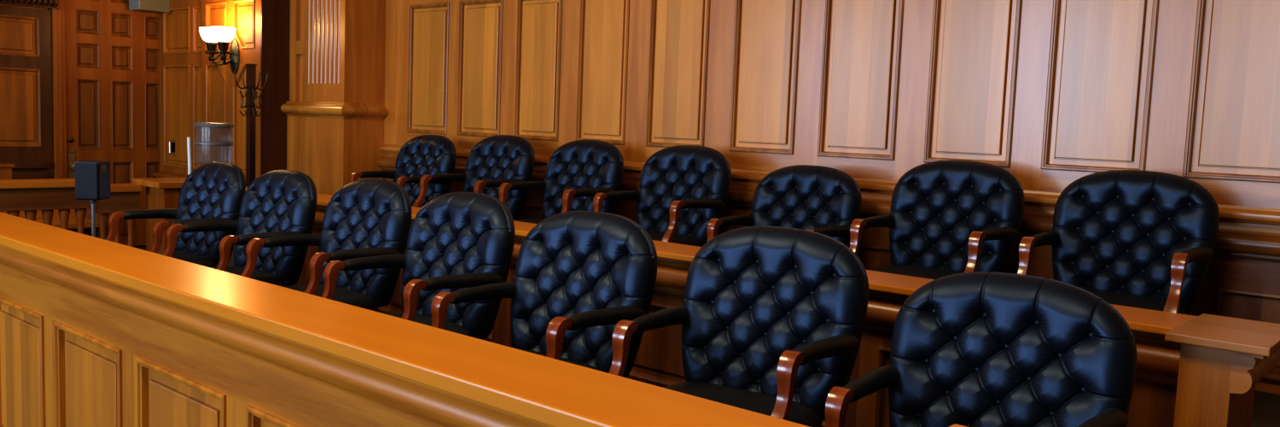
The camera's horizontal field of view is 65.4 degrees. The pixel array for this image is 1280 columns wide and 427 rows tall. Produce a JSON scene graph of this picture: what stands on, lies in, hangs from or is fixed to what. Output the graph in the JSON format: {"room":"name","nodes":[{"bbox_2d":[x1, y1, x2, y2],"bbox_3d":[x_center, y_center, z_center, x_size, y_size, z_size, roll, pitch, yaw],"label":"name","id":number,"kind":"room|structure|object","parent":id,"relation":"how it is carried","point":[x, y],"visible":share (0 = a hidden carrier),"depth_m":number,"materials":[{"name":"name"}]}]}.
{"room":"courtroom","nodes":[
{"label":"courtroom","id":0,"kind":"room"},
{"bbox_2d":[0,0,145,246],"bbox_3d":[-8.148,-1.742,6.857,0.170,4.600,10.700,7,7,41],"label":"wall","id":1,"kind":"structure","parent":0,"point":[26,110],"depth_m":9.52,"materials":[{"name":"brown wood"}]},
{"bbox_2d":[0,0,60,9],"bbox_3d":[-8.598,-1.988,6.187,0.148,0.425,9.120,7,7,41],"label":"trim","id":2,"kind":"structure","parent":1,"relation":"attached to","point":[40,3],"depth_m":9.43,"materials":[{"name":"brown wood"}]},
{"bbox_2d":[49,0,67,178],"bbox_3d":[-5.344,-1.922,10.019,0.110,4.600,1.040,7,7,41],"label":"trim","id":3,"kind":"structure","parent":1,"relation":"attached to","point":[58,15],"depth_m":9.70,"materials":[{"name":"brown wood"}]},
{"bbox_2d":[64,0,160,245],"bbox_3d":[-5.319,-1.111,10.114,0.126,2.930,0.935,7,7,41],"label":"door","id":4,"kind":"structure","parent":1,"relation":"in","point":[112,50],"depth_m":10.12,"materials":[{"name":"brown wood"}]},
{"bbox_2d":[128,0,169,13],"bbox_3d":[-5.007,-2.200,10.158,0.285,0.285,0.311,7,7,41],"label":"metal box","id":5,"kind":"object","parent":4,"relation":"attached to","point":[151,6],"visible":1,"depth_m":10.08,"materials":[{"name":"beige metal"}]},
{"bbox_2d":[134,245,145,250],"bbox_3d":[-6.847,0.848,5.996,4.020,0.300,10.900,7,7,41],"label":"floor","id":6,"kind":"structure","parent":0,"point":[143,247],"depth_m":10.40,"materials":[{"name":"brown carpet"}]},
{"bbox_2d":[0,163,15,179],"bbox_3d":[-5.675,0.032,8.697,0.140,0.925,0.370,7,7,41],"label":"wooden post","id":7,"kind":"object","parent":6,"relation":"on","point":[5,169],"visible":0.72,"depth_m":8.71,"materials":[{"name":"brown wood"}]},
{"bbox_2d":[0,178,97,233],"bbox_3d":[-5.243,0.236,6.790,0.200,0.897,2.860,7,7,41],"label":"balustrade","id":8,"kind":"object","parent":6,"relation":"on","point":[45,194],"visible":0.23,"depth_m":7.51,"materials":[{"name":"brown wood"}]},
{"bbox_2d":[1,208,109,238],"bbox_3d":[-5.869,0.237,7.600,0.500,0.700,3.250,7,7,41],"label":"balusters","id":9,"kind":"object","parent":6,"relation":"on","point":[72,225],"visible":0.22,"depth_m":8.64,"materials":[{"name":"brown wood"}]},
{"bbox_2d":[89,199,96,237],"bbox_3d":[-3.818,0.312,6.968,0.300,0.824,0.300,7,7,41],"label":"speaker stand","id":10,"kind":"object","parent":6,"relation":"on","point":[93,202],"visible":0.23,"depth_m":6.93,"materials":[{"name":"metal"}]},
{"bbox_2d":[75,160,110,200],"bbox_3d":[-3.796,-0.231,6.913,0.162,0.265,0.192,2,5,-4],"label":"loudspeaker","id":11,"kind":"object","parent":10,"relation":"on","point":[92,177],"visible":1,"depth_m":6.83,"materials":[{"name":"black plastic"}]},
{"bbox_2d":[75,162,98,198],"bbox_3d":[-3.791,-0.222,6.824,0.148,0.245,0.013,2,5,-4],"label":"grille","id":12,"kind":"object","parent":11,"relation":"attached to","point":[86,174],"depth_m":6.82,"materials":[{"name":"black fabric"}]},
{"bbox_2d":[95,183,142,247],"bbox_3d":[-4.192,0.191,7.990,0.200,0.850,0.320,7,7,41],"label":"gate","id":13,"kind":"object","parent":6,"relation":"on","point":[125,197],"visible":0.38,"depth_m":7.94,"materials":[{"name":"brown wood"}]},
{"bbox_2d":[132,177,186,250],"bbox_3d":[-3.823,0.167,8.196,0.500,0.890,0.472,7,7,41],"label":"newel post","id":14,"kind":"object","parent":6,"relation":"on","point":[160,192],"visible":0.32,"depth_m":7.98,"materials":[{"name":"brown wood"}]},
{"bbox_2d":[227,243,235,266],"bbox_3d":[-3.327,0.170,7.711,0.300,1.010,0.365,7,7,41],"label":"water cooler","id":15,"kind":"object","parent":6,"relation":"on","point":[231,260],"visible":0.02,"depth_m":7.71,"materials":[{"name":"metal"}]},
{"bbox_2d":[186,137,191,176],"bbox_3d":[-3.491,-0.426,7.785,0.168,0.330,0.026,7,7,41],"label":"dispenser","id":16,"kind":"object","parent":15,"relation":"attached to","point":[189,140],"visible":0.81,"depth_m":7.81,"materials":[{"name":"white plastic"}]},
{"bbox_2d":[193,122,233,165],"bbox_3d":[-3.279,-0.517,7.673,0.284,0.363,0.284,7,7,41],"label":"water bottle","id":17,"kind":"object","parent":15,"relation":"on","point":[213,142],"visible":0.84,"depth_m":7.56,"materials":[{"name":"clear plastic"}]},
{"bbox_2d":[232,63,267,186],"bbox_3d":[-3.354,-0.344,8.588,0.300,1.872,0.300,2,5,-4],"label":"coat rack","id":18,"kind":"object","parent":6,"relation":"on","point":[251,96],"visible":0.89,"depth_m":8.53,"materials":[{"name":"brown wood"}]},
{"bbox_2d":[152,0,290,179],"bbox_3d":[-3.974,-1.866,9.981,2.287,4.600,0.905,7,7,41],"label":"wall","id":19,"kind":"structure","parent":0,"point":[193,89],"depth_m":9.45,"materials":[{"name":"orange wood"}]},
{"bbox_2d":[168,139,175,154],"bbox_3d":[-4.829,-0.681,10.269,0.065,0.145,0.068,7,7,41],"label":"door pull","id":20,"kind":"object","parent":19,"relation":"attached to","point":[172,142],"visible":1,"depth_m":10.27,"materials":[{"name":"metal"}]},
{"bbox_2d":[198,26,239,74],"bbox_3d":[-3.851,-1.494,9.161,0.440,0.410,0.275,7,7,41],"label":"wall sconce","id":21,"kind":"object","parent":19,"relation":"attached to","point":[212,36],"visible":0.99,"depth_m":9.12,"materials":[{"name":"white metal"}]},
{"bbox_2d":[280,0,388,195],"bbox_3d":[-2.754,-1.723,8.934,1.065,4.600,0.472,7,7,41],"label":"pillar","id":22,"kind":"structure","parent":0,"point":[335,109],"depth_m":8.76,"materials":[{"name":"brown wood"}]},
{"bbox_2d":[376,0,1279,394],"bbox_3d":[2.047,-1.188,5.091,11.800,4.600,0.195,7,7,41],"label":"wall","id":23,"kind":"structure","parent":0,"point":[1050,94],"depth_m":5.67,"materials":[{"name":"brown wood"}]},
{"bbox_2d":[1250,389,1279,426],"bbox_3d":[1.231,1.058,4.901,9.580,0.700,1.510,7,7,41],"label":"floor","id":24,"kind":"structure","parent":0,"point":[1266,405],"depth_m":4.19,"materials":[{"name":"brown carpet"}]},
{"bbox_2d":[349,134,456,207],"bbox_3d":[-1.877,-0.145,7.751,0.728,0.940,0.727,7,7,41],"label":"tufted armchair","id":25,"kind":"object","parent":24,"relation":"on","point":[423,154],"visible":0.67,"depth_m":7.85,"materials":[{"name":"leather"}]},
{"bbox_2d":[412,134,535,219],"bbox_3d":[-1.211,-0.086,7.209,0.728,0.970,0.727,7,7,41],"label":"tufted armchair","id":26,"kind":"object","parent":24,"relation":"on","point":[493,161],"visible":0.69,"depth_m":7.28,"materials":[{"name":"black leather"}]},
{"bbox_2d":[498,139,623,223],"bbox_3d":[-0.559,-0.010,6.654,0.728,0.970,0.727,7,7,41],"label":"tufted armchair","id":27,"kind":"object","parent":24,"relation":"on","point":[576,171],"visible":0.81,"depth_m":6.76,"materials":[{"name":"black leather"}]},
{"bbox_2d":[593,145,731,246],"bbox_3d":[0.102,0.068,6.078,0.728,0.970,0.727,7,7,41],"label":"tufted armchair","id":28,"kind":"object","parent":24,"relation":"on","point":[681,188],"visible":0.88,"depth_m":6.16,"materials":[{"name":"black leather"}]},
{"bbox_2d":[706,164,861,247],"bbox_3d":[0.763,0.186,5.477,0.728,0.895,0.727,7,7,41],"label":"tufted armchair","id":29,"kind":"object","parent":24,"relation":"on","point":[826,200],"visible":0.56,"depth_m":5.59,"materials":[{"name":"black leather"}]},
{"bbox_2d":[849,159,1024,279],"bbox_3d":[1.438,0.224,4.927,0.728,0.970,0.727,7,7,41],"label":"tufted armchair","id":30,"kind":"object","parent":24,"relation":"on","point":[950,217],"visible":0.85,"depth_m":5.03,"materials":[{"name":"black leather"}]},
{"bbox_2d":[1017,169,1219,314],"bbox_3d":[2.062,0.300,4.356,0.728,0.970,0.727,7,7,41],"label":"tufted armchair","id":31,"kind":"object","parent":24,"relation":"on","point":[1133,238],"visible":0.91,"depth_m":4.46,"materials":[{"name":"black leather"}]},
{"bbox_3d":[-2.732,1.523,2.420,15.000,0.080,10.900,7,7,41],"label":"floor","id":32,"kind":"structure","parent":0,"visible":0},
{"bbox_2d":[0,211,809,426],"bbox_3d":[-2.141,0.760,4.099,6.755,1.180,0.315,7,7,41],"label":"rail","id":33,"kind":"object","parent":32,"relation":"on","point":[95,331],"visible":1,"depth_m":3.23,"materials":[{"name":"brown wood"}]},
{"bbox_3d":[0.030,1.241,3.548,9.580,0.490,2.120,7,7,41],"label":"floor","id":34,"kind":"structure","parent":0,"visible":0},
{"bbox_2d":[105,162,245,267],"bbox_3d":[-2.776,0.185,5.894,0.728,0.970,0.727,7,7,41],"label":"tufted armchair","id":35,"kind":"object","parent":34,"relation":"on","point":[213,191],"visible":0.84,"depth_m":5.95,"materials":[{"name":"black leather"}]},
{"bbox_2d":[162,169,317,286],"bbox_3d":[-2.190,0.254,5.384,0.728,0.970,0.727,7,7,41],"label":"tufted armchair","id":36,"kind":"object","parent":34,"relation":"on","point":[277,202],"visible":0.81,"depth_m":5.42,"materials":[{"name":"black leather"}]},
{"bbox_2d":[240,178,411,311],"bbox_3d":[-1.570,0.321,4.910,0.728,0.970,0.727,7,7,42],"label":"tufted armchair","id":37,"kind":"object","parent":34,"relation":"on","point":[367,217],"visible":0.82,"depth_m":4.95,"materials":[{"name":"black leather"}]},
{"bbox_2d":[321,192,515,339],"bbox_3d":[-0.982,0.402,4.264,0.728,0.970,0.727,7,7,43],"label":"tufted armchair","id":38,"kind":"object","parent":34,"relation":"on","point":[456,241],"visible":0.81,"depth_m":4.32,"materials":[{"name":"black leather"}]},
{"bbox_2d":[430,209,657,378],"bbox_3d":[-0.387,0.484,3.680,0.728,0.958,0.727,7,7,40],"label":"tufted armchair","id":39,"kind":"object","parent":34,"relation":"on","point":[578,274],"visible":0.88,"depth_m":3.77,"materials":[{"name":"black leather"}]},
{"bbox_2d":[245,186,1197,426],"bbox_3d":[-0.536,0.445,5.316,6.275,0.730,0.315,7,7,41],"label":"divider","id":40,"kind":"object","parent":34,"relation":"on","point":[659,358],"visible":0.11,"depth_m":3.97,"materials":[{"name":"brown wood"}]},
{"bbox_2d":[608,226,868,426],"bbox_3d":[0.302,0.545,3.264,0.728,0.965,0.727,6,6,36],"label":"tufted armchair","id":41,"kind":"object","parent":34,"relation":"on","point":[771,318],"visible":0.98,"depth_m":3.37,"materials":[{"name":"black leather"}]},
{"bbox_2d":[948,424,966,426],"bbox_3d":[0.652,0.823,1.806,0.440,0.705,0.500,7,7,41],"label":"post","id":42,"kind":"object","parent":34,"relation":"on","point":[952,425],"visible":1,"depth_m":2.08,"materials":[{"name":"brown wood"}]},
{"bbox_2d":[824,271,1137,426],"bbox_3d":[0.902,0.647,2.717,0.728,0.908,0.727,6,7,38],"label":"tufted armchair","id":43,"kind":"object","parent":34,"relation":"on","point":[975,348],"visible":1,"depth_m":2.85,"materials":[{"name":"black leather"}]},
{"bbox_2d":[1164,313,1279,426],"bbox_3d":[1.808,0.728,3.093,0.269,0.750,0.475,7,7,41],"label":"end post","id":44,"kind":"object","parent":34,"relation":"on","point":[1222,358],"visible":1,"depth_m":2.95,"materials":[{"name":"brown wood"}]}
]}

